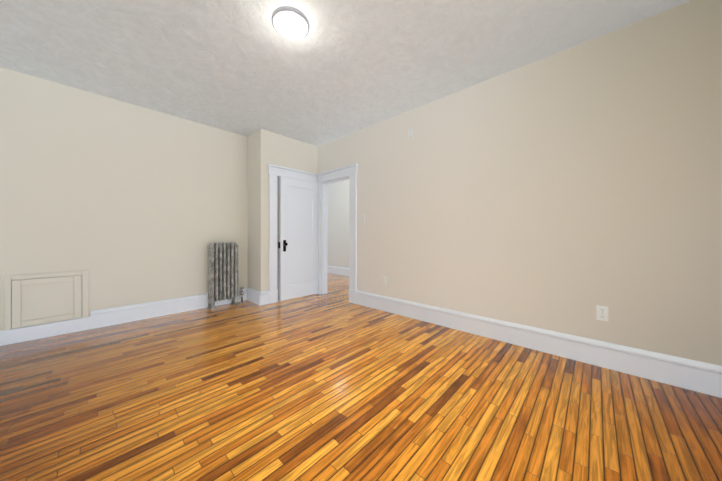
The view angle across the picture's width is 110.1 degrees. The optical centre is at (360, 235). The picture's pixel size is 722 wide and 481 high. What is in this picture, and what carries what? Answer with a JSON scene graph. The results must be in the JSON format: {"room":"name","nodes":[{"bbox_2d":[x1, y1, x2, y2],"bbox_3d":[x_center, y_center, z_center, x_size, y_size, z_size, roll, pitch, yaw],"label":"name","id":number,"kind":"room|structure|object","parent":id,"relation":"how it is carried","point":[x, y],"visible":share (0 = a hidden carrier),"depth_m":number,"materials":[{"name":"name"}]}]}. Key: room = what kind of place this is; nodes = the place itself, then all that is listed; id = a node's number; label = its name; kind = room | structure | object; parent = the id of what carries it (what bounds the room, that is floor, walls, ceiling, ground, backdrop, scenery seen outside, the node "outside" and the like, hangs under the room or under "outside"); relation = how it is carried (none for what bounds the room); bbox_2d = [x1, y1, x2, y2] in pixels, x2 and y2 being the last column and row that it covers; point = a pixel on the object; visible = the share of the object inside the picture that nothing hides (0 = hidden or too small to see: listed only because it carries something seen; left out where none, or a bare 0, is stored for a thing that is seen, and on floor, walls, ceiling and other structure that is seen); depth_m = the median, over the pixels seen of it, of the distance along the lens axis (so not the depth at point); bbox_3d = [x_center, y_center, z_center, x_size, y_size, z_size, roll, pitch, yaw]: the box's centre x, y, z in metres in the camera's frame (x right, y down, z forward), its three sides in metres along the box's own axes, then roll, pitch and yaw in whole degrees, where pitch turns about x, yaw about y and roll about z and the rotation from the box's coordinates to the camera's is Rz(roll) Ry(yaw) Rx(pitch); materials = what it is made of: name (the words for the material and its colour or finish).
{"room":"empty bedroom","nodes":[
{"label":"empty bedroom","id":0,"kind":"room"},
{"bbox_2d":[0,67,247,330],"bbox_3d":[-2.398,-0.279,3.711,0.120,2.700,3.768,0,0,43],"label":"wall","id":1,"kind":"structure","parent":0,"point":[124,203],"depth_m":3.02,"materials":[{"name":"beige paint"}]},
{"bbox_2d":[4,270,88,329],"bbox_3d":[-3.277,0.664,2.655,0.032,0.530,0.558,0,0,43],"label":"panel frame","id":2,"kind":"object","parent":1,"relation":"attached to","point":[43,299],"visible":1,"depth_m":2.64,"materials":[{"name":"beige paint"}]},
{"bbox_2d":[0,289,243,345],"bbox_3d":[-2.696,0.969,3.278,0.031,0.205,2.429,0,0,43],"label":"baseboard","id":3,"kind":"structure","parent":1,"relation":"attached to","point":[135,312],"depth_m":2.99,"materials":[{"name":"white paint"}]},
{"bbox_2d":[248,129,316,291],"bbox_3d":[-1.342,-0.278,4.407,0.477,2.700,1.069,0,0,43],"label":"wall","id":4,"kind":"structure","parent":0,"point":[265,147],"depth_m":4.00,"materials":[{"name":"beige paint"}]},
{"bbox_2d":[244,287,263,305],"bbox_3d":[-1.692,0.969,3.983,0.470,0.205,0.029,0,0,43],"label":"baseboard","id":5,"kind":"structure","parent":4,"relation":"attached to","point":[254,296],"depth_m":3.96,"materials":[{"name":"white paint"}]},
{"bbox_2d":[277,176,278,301],"bbox_3d":[-1.337,0.060,4.058,0.006,2.023,0.040,0,0,43],"label":"trim","id":6,"kind":"structure","parent":4,"relation":"attached to","point":[278,235],"depth_m":4.06,"materials":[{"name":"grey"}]},
{"bbox_2d":[278,176,317,300],"bbox_3d":[-1.028,0.057,4.303,0.108,2.006,0.785,0,0,43],"label":"closet door","id":7,"kind":"structure","parent":4,"relation":"in","point":[298,238],"depth_m":4.29,"materials":[{"name":"white paint"}]},
{"bbox_2d":[327,179,348,267],"bbox_3d":[0.203,-0.277,6.187,6.000,2.700,0.120,0,0,43],"label":"wall","id":8,"kind":"structure","parent":0,"point":[337,224],"depth_m":6.87,"materials":[{"name":"white paint"}]},
{"bbox_2d":[327,266,348,275],"bbox_3d":[0.153,0.970,6.132,6.000,0.205,0.029,0,0,43],"label":"baseboard","id":9,"kind":"structure","parent":8,"relation":"attached to","point":[330,269],"depth_m":6.83,"materials":[{"name":"white paint"}]},
{"bbox_2d":[0,0,690,145],"bbox_3d":[-0.486,-1.680,1.931,5.346,0.100,3.768,0,0,43],"label":"ceiling","id":10,"kind":"structure","parent":0,"point":[341,68],"depth_m":2.23,"materials":[{"name":"paint"}]},
{"bbox_2d":[271,6,309,39],"bbox_3d":[-0.537,-1.599,1.931,0.280,0.061,0.280,0,0,43],"label":"ceiling light fixture","id":11,"kind":"object","parent":10,"relation":"attached to","point":[290,22],"visible":1,"depth_m":1.88,"materials":[{"name":"white glass"}]},
{"bbox_2d":[0,273,721,480],"bbox_3d":[-0.882,1.111,3.502,8.070,0.080,5.529,0,0,43],"label":"floor","id":12,"kind":"structure","parent":0,"point":[316,387],"depth_m":1.56,"materials":[{"name":"brown wood"}]},
{"bbox_2d":[207,242,243,309],"bbox_3d":[-2.042,0.592,3.841,0.168,0.961,0.520,0,0,43],"label":"radiator","id":13,"kind":"object","parent":12,"relation":"on","point":[223,271],"visible":1,"depth_m":3.75,"materials":[{"name":"silver metal"}]},
{"bbox_2d":[317,0,721,365],"bbox_3d":[0.757,-0.279,3.265,5.106,2.700,0.120,0,0,43],"label":"wall","id":14,"kind":"structure","parent":0,"point":[567,191],"depth_m":2.18,"materials":[{"name":"beige paint"}]},
{"bbox_2d":[267,164,357,303],"bbox_3d":[-0.753,-0.018,3.928,1.037,2.178,0.969,0,0,43],"label":"door frame","id":15,"kind":"structure","parent":14,"relation":"attached to","point":[275,171],"depth_m":3.96,"materials":[{"name":"white paint"}]},
{"bbox_2d":[382,275,385,283],"bbox_3d":[0.328,0.632,3.575,0.072,0.118,0.010,0,0,43],"label":"outlet","id":16,"kind":"object","parent":14,"relation":"attached to","point":[383,279],"visible":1,"depth_m":3.58,"materials":[{"name":"white plastic"}]},
{"bbox_2d":[408,128,412,138],"bbox_3d":[0.644,-1.326,3.284,0.072,0.118,0.008,0,0,43],"label":"electrical outlet cover","id":17,"kind":"object","parent":14,"relation":"attached to","point":[410,133],"visible":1,"depth_m":3.28,"materials":[{"name":"white plastic"}]},
{"bbox_2d":[356,291,721,397],"bbox_3d":[1.195,0.968,2.755,3.472,0.205,0.029,0,0,43],"label":"baseboard","id":18,"kind":"structure","parent":14,"relation":"attached to","point":[696,376],"depth_m":2.16,"materials":[{"name":"white paint"}]},
{"bbox_2d":[596,305,607,320],"bbox_3d":[1.964,0.636,2.052,0.072,0.118,0.010,0,0,43],"label":"outlet","id":19,"kind":"object","parent":14,"relation":"attached to","point":[602,313],"visible":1,"depth_m":2.05,"materials":[{"name":"white plastic"}]}
]}

